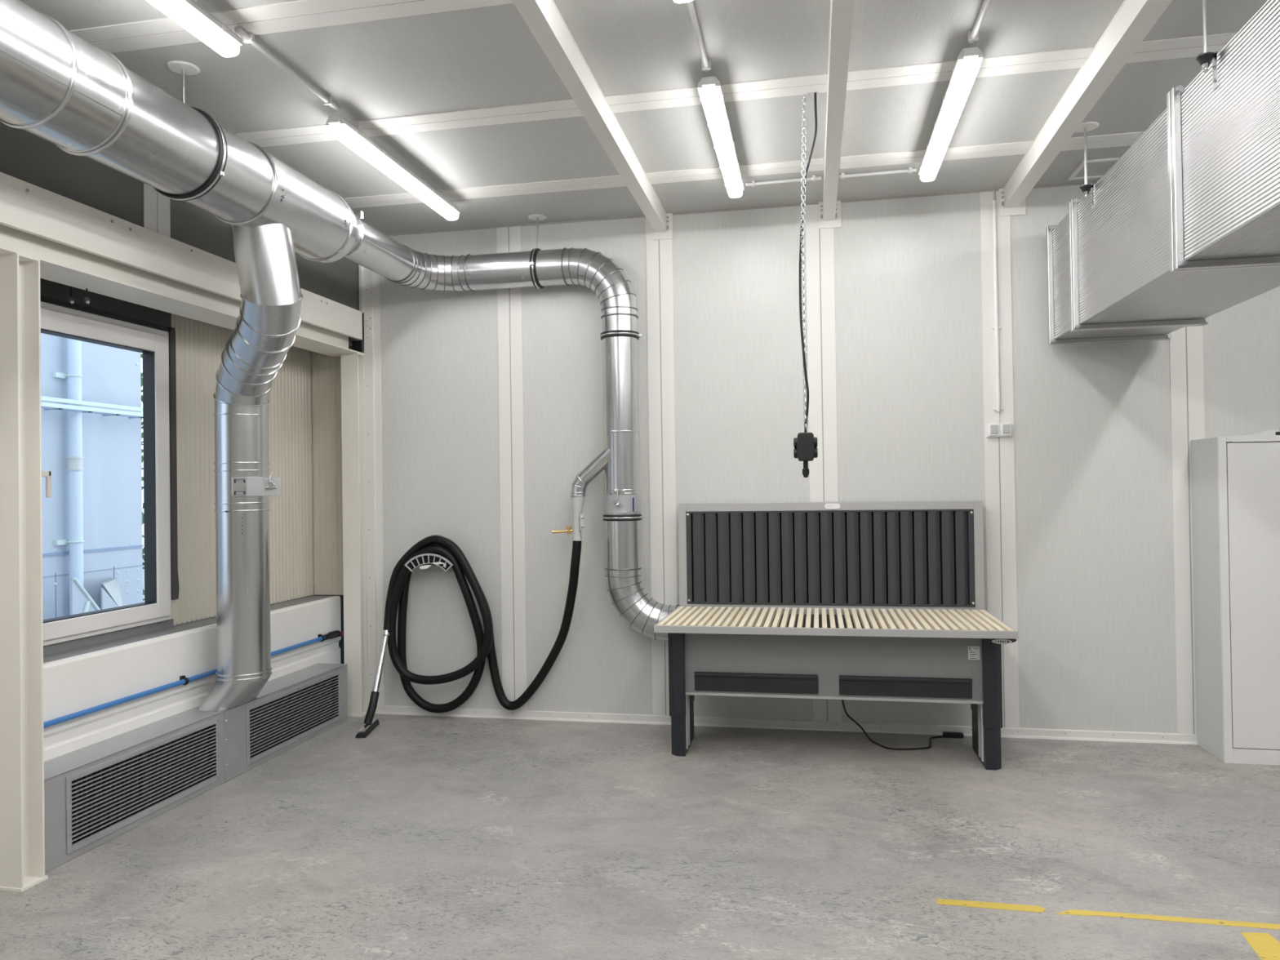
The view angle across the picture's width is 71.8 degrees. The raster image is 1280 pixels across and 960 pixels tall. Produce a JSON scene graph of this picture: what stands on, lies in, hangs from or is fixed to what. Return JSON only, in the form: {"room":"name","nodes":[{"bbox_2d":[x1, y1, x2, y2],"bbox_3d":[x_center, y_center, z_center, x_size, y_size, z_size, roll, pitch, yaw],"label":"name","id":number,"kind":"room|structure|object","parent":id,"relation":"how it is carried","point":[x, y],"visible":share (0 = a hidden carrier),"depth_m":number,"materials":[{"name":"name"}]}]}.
{"room":"industrial workshop","nodes":[
{"label":"industrial workshop","id":0,"kind":"room"},
{"bbox_2d":[0,121,368,683],"bbox_3d":[-3.392,-0.072,2.135,0.730,3.681,10.300,-1,-1,11],"label":"wall","id":1,"kind":"structure","parent":0,"point":[24,156],"depth_m":4.48,"materials":[{"name":"grey paint"}]},
{"bbox_2d":[67,286,75,303],"bbox_3d":[-2.901,-0.972,4.511,0.034,0.149,0.031,-1,-1,11],"label":"bolt","id":2,"kind":"object","parent":1,"relation":"hanging from","point":[72,300],"visible":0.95,"depth_m":4.50,"materials":[{"name":"silver metal"}]},
{"bbox_2d":[83,288,90,303],"bbox_3d":[-2.825,-0.973,4.516,0.034,0.149,0.031,-1,-1,11],"label":"bolt","id":3,"kind":"object","parent":1,"relation":"hanging from","point":[86,300],"visible":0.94,"depth_m":4.51,"materials":[{"name":"silver metal"}]},
{"bbox_2d":[142,182,170,237],"bbox_3d":[-2.573,-1.603,4.705,0.006,0.595,0.190,-1,-1,11],"label":"trim","id":4,"kind":"structure","parent":1,"relation":"attached to","point":[157,215],"depth_m":4.69,"materials":[{"name":"white metal"}]},
{"bbox_2d":[0,172,362,339],"bbox_3d":[-3.096,-1.218,1.909,0.033,0.214,9.955,-1,-1,11],"label":"beam","id":5,"kind":"structure","parent":1,"relation":"attached to","point":[24,206],"depth_m":4.48,"materials":[{"name":"white metal"}]},
{"bbox_2d":[68,0,513,53],"bbox_3d":[1.487,-1.971,3.099,8.600,0.006,0.196,-1,-1,11],"label":"trim","id":6,"kind":"structure","parent":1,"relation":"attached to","point":[300,14],"depth_m":3.68,"materials":[{"name":"white"}]},
{"bbox_2d":[234,31,1238,146],"bbox_3d":[1.700,-1.964,4.194,8.600,0.006,0.196,-1,-1,11],"label":"ceiling beam","id":7,"kind":"structure","parent":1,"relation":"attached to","point":[1188,46],"depth_m":4.41,"materials":[{"name":"white"}]},
{"bbox_2d":[343,131,1144,208],"bbox_3d":[1.913,-1.957,5.291,8.600,0.006,0.196,-1,-1,11],"label":"trim","id":8,"kind":"structure","parent":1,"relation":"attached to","point":[1122,139],"depth_m":5.52,"materials":[{"name":"white metal"}]},
{"bbox_2d":[43,595,341,761],"bbox_3d":[-2.822,1.348,5.440,0.335,0.886,3.175,-1,-1,11],"label":"wall","id":9,"kind":"structure","parent":0,"point":[73,684],"depth_m":4.97,"materials":[{"name":"white paint"}]},
{"bbox_2d":[43,594,333,662],"bbox_3d":[-2.801,0.887,5.439,0.200,0.060,3.175,-1,-1,11],"label":"trim","id":10,"kind":"structure","parent":9,"relation":"on","point":[60,651],"depth_m":5.03,"materials":[{"name":"grey metal"}]},
{"bbox_2d":[44,630,343,728],"bbox_3d":[-2.633,1.184,5.405,0.060,0.061,3.148,-1,-1,11],"label":"pipe","id":11,"kind":"object","parent":9,"relation":"attached to","point":[183,680],"visible":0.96,"depth_m":4.99,"materials":[{"name":"blue plastic"}]},
{"bbox_2d":[171,313,314,625],"bbox_3d":[-2.800,-0.063,6.260,0.100,1.938,1.575,-1,-1,11],"label":"wall","id":12,"kind":"structure","parent":0,"point":[200,345],"depth_m":5.86,"materials":[{"name":"beige"}]},
{"bbox_2d":[311,348,366,595],"bbox_3d":[-2.328,-0.062,7.021,0.536,1.938,0.100,-1,-1,11],"label":"wall","id":13,"kind":"structure","parent":0,"point":[326,370],"depth_m":7.00,"materials":[{"name":"beige"}]},
{"bbox_2d":[348,336,364,349],"bbox_3d":[-2.751,-1.075,5.493,0.520,0.070,3.275,-1,-1,11],"label":"wall","id":14,"kind":"structure","parent":0,"point":[350,339],"depth_m":6.85,"materials":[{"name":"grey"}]},
{"bbox_2d":[0,713,1279,959],"bbox_3d":[0.890,1.760,1.290,9.200,0.120,10.300,-1,-1,11],"label":"floor","id":15,"kind":"structure","parent":0,"point":[416,837],"depth_m":4.08,"materials":[{"name":"concrete"}]},
{"bbox_2d":[0,253,48,892],"bbox_3d":[-2.816,0.397,3.912,0.299,2.760,0.135,-1,-1,11],"label":"steel column","id":16,"kind":"structure","parent":15,"relation":"on","point":[22,826],"depth_m":3.85,"materials":[{"name":"white metal"}]},
{"bbox_2d":[0,224,364,356],"bbox_3d":[-3.217,-1.066,1.953,0.283,0.140,9.997,-1,-1,11],"label":"header beam","id":17,"kind":"structure","parent":16,"relation":"on","point":[62,264],"depth_m":4.67,"materials":[{"name":"white metal"}]},
{"bbox_2d":[44,708,229,872],"bbox_3d":[-2.681,1.571,4.632,0.252,0.417,1.305,-1,-1,11],"label":"vent box","id":18,"kind":"object","parent":15,"relation":"on","point":[95,793],"visible":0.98,"depth_m":4.54,"materials":[{"name":"grey metal"}]},
{"bbox_2d":[66,717,219,854],"bbox_3d":[-2.596,1.565,4.641,0.086,0.359,1.075,-1,-1,11],"label":"grille","id":19,"kind":"object","parent":18,"relation":"attached to","point":[158,767],"depth_m":4.57,"materials":[{"name":"grey metal"}]},
{"bbox_2d":[192,662,347,779],"bbox_3d":[-2.426,1.580,5.948,0.251,0.417,1.373,-1,-1,11],"label":"vent box","id":20,"kind":"object","parent":15,"relation":"on","point":[290,710],"visible":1,"depth_m":5.89,"materials":[{"name":"grey metal"}]},
{"bbox_2d":[246,670,341,765],"bbox_3d":[-2.340,1.574,5.959,0.086,0.359,1.092,-1,-1,11],"label":"grille","id":21,"kind":"object","parent":20,"relation":"attached to","point":[283,716],"depth_m":5.91,"materials":[{"name":"grey metal"}]},
{"bbox_2d":[340,352,368,716],"bbox_3d":[-2.188,0.414,6.769,0.156,2.760,0.116,-1,-1,11],"label":"steel column","id":22,"kind":"structure","parent":15,"relation":"on","point":[353,394],"depth_m":6.72,"materials":[{"name":"white metal"}]},
{"bbox_2d":[653,500,1017,769],"bbox_3d":[1.217,0.943,5.721,2.138,1.587,0.843,-1,-1,11],"label":"workbench","id":23,"kind":"object","parent":15,"relation":"on","point":[879,601],"visible":1,"depth_m":5.83,"materials":[{"name":"grey"}]},
{"bbox_2d":[693,671,817,693],"bbox_3d":[0.724,1.271,5.536,0.769,0.118,0.025,-1,-1,11],"label":"vent grille","id":24,"kind":"object","parent":23,"relation":"attached to","point":[704,682],"depth_m":5.54,"materials":[{"name":"black metal"}]},
{"bbox_2d":[841,699,963,750],"bbox_3d":[1.762,1.532,5.802,0.818,0.396,0.290,-1,-1,-3],"label":"power cable","id":25,"kind":"object","parent":23,"relation":"hanging from","point":[945,734],"visible":0.94,"depth_m":5.90,"materials":[{"name":"black rubber"}]},
{"bbox_2d":[839,675,972,698],"bbox_3d":[1.607,1.257,5.365,0.777,0.118,0.025,-1,-1,11],"label":"vent grille","id":26,"kind":"object","parent":23,"relation":"attached to","point":[851,686],"depth_m":5.36,"materials":[{"name":"black metal"}]},
{"bbox_2d":[937,898,1045,912],"bbox_3d":[1.413,1.713,3.558,0.415,0.001,0.056,-1,-1,11],"label":"tape","id":27,"kind":"object","parent":15,"relation":"on","point":[940,901],"visible":1,"depth_m":3.56,"materials":[{"name":"yellow plastic"}]},
{"bbox_2d":[1055,909,1279,929],"bbox_3d":[2.467,1.696,3.344,1.685,0.001,0.053,-1,-1,11],"label":"tape","id":28,"kind":"object","parent":15,"relation":"on","point":[1072,912],"visible":1,"depth_m":3.43,"materials":[{"name":"yellow plastic"}]},
{"bbox_2d":[1191,435,1279,764],"bbox_3d":[3.988,0.713,5.423,0.920,1.963,0.398,-1,-1,11],"label":"tall cabinet","id":29,"kind":"object","parent":15,"relation":"on","point":[1236,479],"visible":1,"depth_m":5.30,"materials":[{"name":"grey metal"}]},
{"bbox_2d":[1244,429,1279,435],"bbox_3d":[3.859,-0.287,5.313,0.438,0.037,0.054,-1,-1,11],"label":"safety glasses","id":30,"kind":"object","parent":29,"relation":"on","point":[1275,432],"visible":0.95,"depth_m":5.31,"materials":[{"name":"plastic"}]},
{"bbox_2d":[1240,932,1279,959],"bbox_3d":[2.264,1.697,3.143,0.116,0.001,0.372,-1,-1,17],"label":"tape","id":31,"kind":"object","parent":15,"relation":"on","point":[1265,946],"visible":1,"depth_m":3.23,"materials":[{"name":"yellow plastic"}]},
{"bbox_2d":[19,0,1268,234],"bbox_3d":[0.792,-2.040,1.360,9.300,0.120,10.350,-1,-1,11],"label":"ceiling","id":32,"kind":"structure","parent":0,"point":[483,57],"depth_m":4.35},
{"bbox_2d":[154,60,227,200],"bbox_3d":[-2.113,-1.604,4.097,0.434,0.618,0.136,-1,-1,11],"label":"hanger","id":33,"kind":"object","parent":32,"relation":"hanging from","point":[183,68],"visible":0.59,"depth_m":4.07,"materials":[{"name":"black rubber"}]},
{"bbox_2d":[0,0,695,711],"bbox_3d":[-1.916,-0.213,1.788,2.810,3.073,9.781,-1,-1,11],"label":"duct","id":34,"kind":"object","parent":33,"relation":"hanging from","point":[72,94],"visible":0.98,"depth_m":5.13,"materials":[{"name":"grey metal"}]},
{"bbox_2d":[600,329,641,340],"bbox_3d":[-0.135,-1.024,6.296,0.301,0.043,0.284,-1,-1,11],"label":"clamp","id":35,"kind":"object","parent":34,"relation":"attached to","point":[615,332],"visible":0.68,"depth_m":6.18,"materials":[{"name":"silver metal"}]},
{"bbox_2d":[146,0,242,57],"bbox_3d":[-1.867,-1.855,2.975,0.111,0.144,1.545,-1,-1,11],"label":"lamp","id":36,"kind":"object","parent":32,"relation":"attached to","point":[191,15],"visible":1,"depth_m":3.50,"materials":[{"name":"white plastic"}]},
{"bbox_2d":[234,26,339,111],"bbox_3d":[-1.620,-1.899,4.115,0.044,0.041,0.800,-1,-1,11],"label":"conduit","id":37,"kind":"object","parent":32,"relation":"attached to","point":[248,37],"visible":1,"depth_m":4.04,"materials":[{"name":"white"}]},
{"bbox_2d":[325,115,460,220],"bbox_3d":[-1.417,-1.840,5.264,0.111,0.144,1.540,-1,-1,11],"label":"lamp","id":38,"kind":"object","parent":32,"relation":"attached to","point":[351,135],"visible":1,"depth_m":5.04,"materials":[{"name":"white plastic"}]},
{"bbox_2d":[528,213,546,288],"bbox_3d":[-0.743,-1.650,6.412,0.136,0.521,0.303,-1,-1,11],"label":"hanger","id":39,"kind":"object","parent":32,"relation":"hanging from","point":[537,217],"visible":0.65,"depth_m":6.35,"materials":[{"name":"silver metal"}]},
{"bbox_2d":[511,0,672,239],"bbox_3d":[-0.793,-1.864,1.486,0.155,0.185,9.994,-1,-1,11],"label":"ceiling beam","id":40,"kind":"structure","parent":32,"relation":"attached to","point":[543,18],"depth_m":4.28,"materials":[{"name":"white metal"}]},
{"bbox_2d":[673,0,692,3],"bbox_3d":[0.022,-1.885,2.608,0.106,0.144,1.545,-1,-1,11],"label":"lamp","id":41,"kind":"object","parent":32,"relation":"attached to","point":[675,1],"visible":1,"depth_m":3.34,"materials":[{"name":"white plastic"}]},
{"bbox_2d":[686,0,711,71],"bbox_3d":[0.240,-1.929,3.754,0.042,0.040,0.780,-1,-1,11],"label":"conduit","id":42,"kind":"object","parent":32,"relation":"attached to","point":[706,64],"visible":1,"depth_m":3.83,"materials":[{"name":"white"}]},
{"bbox_2d":[697,75,743,198],"bbox_3d":[0.465,-1.870,4.888,0.111,0.144,1.520,-1,-1,11],"label":"lamp","id":43,"kind":"object","parent":32,"relation":"attached to","point":[711,95],"visible":1,"depth_m":4.60,"materials":[{"name":"white plastic"}]},
{"bbox_2d":[745,175,821,186],"bbox_3d":[0.922,-1.925,5.692,0.480,0.031,0.036,-1,-1,12],"label":"conduit","id":44,"kind":"object","parent":32,"relation":"attached to","point":[813,178],"visible":1,"depth_m":5.69,"materials":[{"name":"white plastic"}]},
{"bbox_2d":[793,92,818,477],"bbox_3d":[0.838,-0.982,4.446,0.152,1.939,0.110,-1,-1,11],"label":"outlet","id":45,"kind":"object","parent":32,"relation":"hanging from","point":[805,445],"visible":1,"depth_m":4.44,"materials":[{"name":"plastic"}]},
{"bbox_2d":[793,448,797,457],"bbox_3d":[0.788,-0.135,4.450,0.028,0.052,0.052,-1,-1,11],"label":"socket","id":46,"kind":"object","parent":45,"relation":"attached to","point":[795,455],"depth_m":4.43,"materials":[{"name":"white plastic"}]},
{"bbox_2d":[793,437,797,448],"bbox_3d":[0.788,-0.187,4.451,0.028,0.052,0.052,-1,-1,11],"label":"socket","id":47,"kind":"object","parent":45,"relation":"attached to","point":[795,440],"depth_m":4.43,"materials":[{"name":"black plastic"}]},
{"bbox_2d":[813,447,817,457],"bbox_3d":[0.877,-0.137,4.433,0.028,0.052,0.052,-1,-1,11],"label":"socket","id":48,"kind":"object","parent":45,"relation":"attached to","point":[815,448],"depth_m":4.41,"materials":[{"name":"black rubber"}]},
{"bbox_2d":[813,437,817,447],"bbox_3d":[0.876,-0.189,4.434,0.028,0.052,0.052,-1,-1,11],"label":"socket","id":49,"kind":"object","parent":45,"relation":"attached to","point":[815,444],"depth_m":4.41,"materials":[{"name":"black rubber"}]},
{"bbox_2d":[818,0,853,228],"bbox_3d":[0.371,-1.882,1.259,0.152,0.185,9.994,-1,-1,11],"label":"ceiling beam","id":50,"kind":"structure","parent":32,"relation":"attached to","point":[841,16],"depth_m":4.29,"materials":[{"name":"white metal"}]},
{"bbox_2d":[840,166,916,179],"bbox_3d":[1.497,-1.935,5.570,0.467,0.031,0.036,-1,-1,12],"label":"conduit","id":51,"kind":"object","parent":32,"relation":"attached to","point":[842,175],"visible":1,"depth_m":5.56,"materials":[{"name":"white plastic"}]},
{"bbox_2d":[918,47,982,182],"bbox_3d":[1.606,-1.888,4.641,0.111,0.144,1.510,-1,-1,11],"label":"lamp","id":52,"kind":"object","parent":32,"relation":"attached to","point":[968,62],"visible":1,"depth_m":4.36,"materials":[{"name":"white plastic"}]},
{"bbox_2d":[968,0,991,43],"bbox_3d":[1.395,-1.948,3.525,0.046,0.040,0.770,-1,-1,11],"label":"conduit","id":53,"kind":"object","parent":32,"relation":"attached to","point":[973,35],"visible":1,"depth_m":3.75,"materials":[{"name":"white"}]},
{"bbox_2d":[999,0,1172,216],"bbox_3d":[1.546,-1.901,1.031,0.166,0.185,9.994,-1,-1,11],"label":"ceiling beam","id":54,"kind":"structure","parent":32,"relation":"attached to","point":[1134,19],"depth_m":4.27,"materials":[{"name":"white metal"}]},
{"bbox_2d":[1075,121,1098,209],"bbox_3d":[2.484,-1.739,4.926,0.140,0.463,0.140,-1,-1,11],"label":"hanger","id":55,"kind":"object","parent":32,"relation":"hanging from","point":[1086,126],"visible":0.91,"depth_m":4.92,"materials":[{"name":"silver metal"}]},
{"bbox_2d":[1080,184,1092,192],"bbox_3d":[2.486,-1.622,4.925,0.063,0.030,0.063,-1,-1,11],"label":"washer","id":56,"kind":"object","parent":55,"relation":"in","point":[1085,188],"depth_m":4.91,"materials":[{"name":"black rubber"}]},
{"bbox_2d":[1045,0,1279,345],"bbox_3d":[2.371,-1.299,2.365,0.723,0.775,6.935,-1,-1,11],"label":"duct","id":57,"kind":"object","parent":55,"relation":"hanging from","point":[1183,229],"visible":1,"depth_m":3.91,"materials":[{"name":"galvanised sheet steel"}]},
{"bbox_2d":[1067,157,1119,180],"bbox_3d":[2.923,-1.964,5.573,0.335,0.012,0.335,-1,-1,11],"label":"ceiling hatch","id":58,"kind":"object","parent":32,"relation":"attached to","point":[1096,168],"visible":0.48,"depth_m":5.58,"materials":[{"name":"white metal"}]},
{"bbox_2d":[1195,0,1218,90],"bbox_3d":[2.195,-1.748,3.434,0.140,0.463,0.140,-1,-1,11],"label":"hanger","id":59,"kind":"object","parent":32,"relation":"hanging from","point":[1205,59],"visible":1,"depth_m":3.43,"materials":[{"name":"silver metal"}]},
{"bbox_2d":[1195,52,1215,66],"bbox_3d":[2.196,-1.632,3.433,0.063,0.030,0.063,-1,-1,11],"label":"washer","id":60,"kind":"object","parent":59,"relation":"in","point":[1204,59],"depth_m":3.42,"materials":[{"name":"black rubber"}]},
{"bbox_2d":[379,183,1279,733],"bbox_3d":[2.109,-0.113,6.068,8.570,3.681,0.120,-1,-1,11],"label":"wall","id":61,"kind":"structure","parent":0,"point":[1093,462],"depth_m":6.20,"materials":[{"name":"white paint"}]},
{"bbox_2d":[358,264,384,713],"bbox_3d":[-2.064,-0.048,6.794,0.151,3.681,0.044,-1,-1,11],"label":"trim","id":62,"kind":"structure","parent":61,"relation":"attached to","point":[369,280],"depth_m":6.80,"materials":[{"name":"white metal"}]},
{"bbox_2d":[404,553,453,572],"bbox_3d":[-1.543,0.619,6.614,0.380,0.151,0.192,-1,-1,11],"label":"hook","id":63,"kind":"object","parent":61,"relation":"attached to","point":[426,562],"visible":1,"depth_m":6.53,"materials":[{"name":"grey"}]},
{"bbox_2d":[355,534,582,737],"bbox_3d":[-1.215,1.091,6.473,1.582,1.374,0.585,-1,-1,-5],"label":"hose","id":64,"kind":"object","parent":63,"relation":"hanging from","point":[397,593],"visible":0.98,"depth_m":6.52,"materials":[{"name":"black rubber"}]},
{"bbox_2d":[496,226,527,711],"bbox_3d":[-0.957,-0.095,6.599,0.190,3.621,0.006,-1,-1,11],"label":"trim","id":65,"kind":"structure","parent":61,"relation":"attached to","point":[513,557],"depth_m":6.60,"materials":[{"name":"white"}]},
{"bbox_2d":[602,514,644,520],"bbox_3d":[-0.117,0.266,6.284,0.301,0.043,0.284,-1,-1,11],"label":"hanger","id":66,"kind":"object","parent":61,"relation":"attached to","point":[633,517],"visible":0.93,"depth_m":6.17,"materials":[{"name":"silver metal"}]},
{"bbox_2d":[645,217,677,715],"bbox_3d":[0.162,-0.113,6.382,0.192,3.621,0.006,-1,-1,11],"label":"trim","id":67,"kind":"structure","parent":61,"relation":"attached to","point":[660,293],"depth_m":6.38,"materials":[{"name":"white"}]},
{"bbox_2d":[385,182,1097,235],"bbox_3d":[2.070,-1.948,6.022,8.570,0.012,0.008,-1,-1,11],"label":"trim","id":68,"kind":"structure","parent":61,"relation":"attached to","point":[1088,183],"depth_m":6.29,"materials":[{"name":"grey metal"}]},
{"bbox_2d":[376,705,1197,744],"bbox_3d":[2.155,1.695,5.975,8.500,0.062,0.022,-1,-1,11],"label":"baseboard","id":69,"kind":"structure","parent":61,"relation":"attached to","point":[899,728],"depth_m":6.17,"materials":[{"name":"white"}]},
{"bbox_2d":[804,204,841,722],"bbox_3d":[1.278,-0.131,6.165,0.192,3.621,0.006,-1,-1,11],"label":"trim","id":70,"kind":"structure","parent":61,"relation":"attached to","point":[820,246],"depth_m":6.17,"materials":[{"name":"white"}]},
{"bbox_2d":[991,188,1003,423],"bbox_3d":[2.396,-1.166,5.939,0.064,1.587,0.026,-1,-1,11],"label":"conduit","id":71,"kind":"object","parent":61,"relation":"attached to","point":[997,326],"visible":1,"depth_m":5.93,"materials":[{"name":"white plastic"}]},
{"bbox_2d":[986,422,1012,437],"bbox_3d":[2.407,-0.335,5.920,0.160,0.092,0.047,-1,-1,11],"label":"light switch","id":72,"kind":"object","parent":61,"relation":"attached to","point":[995,429],"visible":1,"depth_m":5.91,"materials":[{"name":"white plastic"}]},
{"bbox_2d":[979,191,1019,728],"bbox_3d":[2.417,-0.149,5.944,0.189,3.621,0.006,-1,-1,11],"label":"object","id":73,"kind":"structure","parent":61,"relation":"attached to","point":[999,451],"depth_m":5.94,"materials":[{"name":"white"}]},
{"bbox_2d":[1169,325,1204,734],"bbox_3d":[3.551,-0.167,5.724,0.195,3.621,0.006,-1,-1,11],"label":"trim","id":74,"kind":"structure","parent":61,"relation":"attached to","point":[1186,343],"depth_m":5.72,"materials":[{"name":"white metal"}]},
{"bbox_3d":[-3.091,0.373,4.696,0.110,2.830,1.600,-1,-1,11],"label":"wall","id":75,"kind":"structure","parent":0,"visible":0},
{"bbox_2d":[40,278,171,331],"bbox_3d":[-3.066,-0.992,4.950,0.105,0.097,1.110,-1,-1,11],"label":"trim","id":76,"kind":"structure","parent":75,"relation":"attached to","point":[49,289],"depth_m":4.98,"materials":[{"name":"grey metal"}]},
{"bbox_2d":[40,301,179,645],"bbox_3d":[-2.994,-0.046,4.940,0.142,1.800,1.130,-1,-1,11],"label":"window","id":77,"kind":"structure","parent":75,"relation":"in","point":[55,320],"depth_m":5.31,"materials":[{"name":"white plastic"}]},
{"label":"outside","id":78,"kind":"structure","parent":0,"visible":0},
{"bbox_2d":[142,558,144,602],"bbox_3d":[-15.327,2.165,10.398,25.880,0.100,30.000,-1,-1,11],"label":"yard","id":79,"kind":"structure","parent":78,"point":[143,561],"depth_m":18.79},
{"bbox_2d":[70,576,100,614],"bbox_3d":[-5.466,1.450,8.747,0.050,1.020,0.351,-1,-1,11],"label":"frame","id":80,"kind":"object","parent":79,"relation":"on","point":[82,602],"visible":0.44,"depth_m":8.66,"materials":[{"name":"white metal"}]},
{"bbox_2d":[40,333,142,619],"bbox_3d":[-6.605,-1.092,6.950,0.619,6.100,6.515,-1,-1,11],"label":"building","id":81,"kind":"structure","parent":79,"relation":"on","point":[112,472],"depth_m":9.46,"materials":[{"name":"blue"}]},
{"bbox_2d":[53,337,84,615],"bbox_3d":[-5.814,-0.833,9.018,0.176,5.600,0.241,-1,-1,11],"label":"downpipe","id":82,"kind":"object","parent":81,"relation":"attached to","point":[75,541],"visible":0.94,"depth_m":9.00,"materials":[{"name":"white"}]},
{"bbox_2d":[40,395,142,418],"bbox_3d":[-6.165,-0.765,7.089,0.220,0.113,6.960,-1,-1,11],"label":"wall rail","id":83,"kind":"object","parent":81,"relation":"attached to","point":[47,406],"visible":0.51,"depth_m":9.14,"materials":[{"name":"white metal"}]},
{"bbox_2d":[100,577,123,609],"bbox_3d":[-5.558,1.512,9.365,0.215,0.910,0.635,-1,-1,-27],"label":"chute","id":84,"kind":"object","parent":79,"relation":"on","point":[111,597],"visible":0.4,"depth_m":9.20,"materials":[{"name":"grey metal"}]},
{"bbox_2d":[140,353,144,600],"bbox_3d":[-7.806,-0.658,12.712,3.314,5.375,2.930,-1,-1,11],"label":"tree","id":85,"kind":"object","parent":79,"relation":"on","point":[141,355],"visible":0.02,"depth_m":12.74,"materials":[{"name":"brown plant"}]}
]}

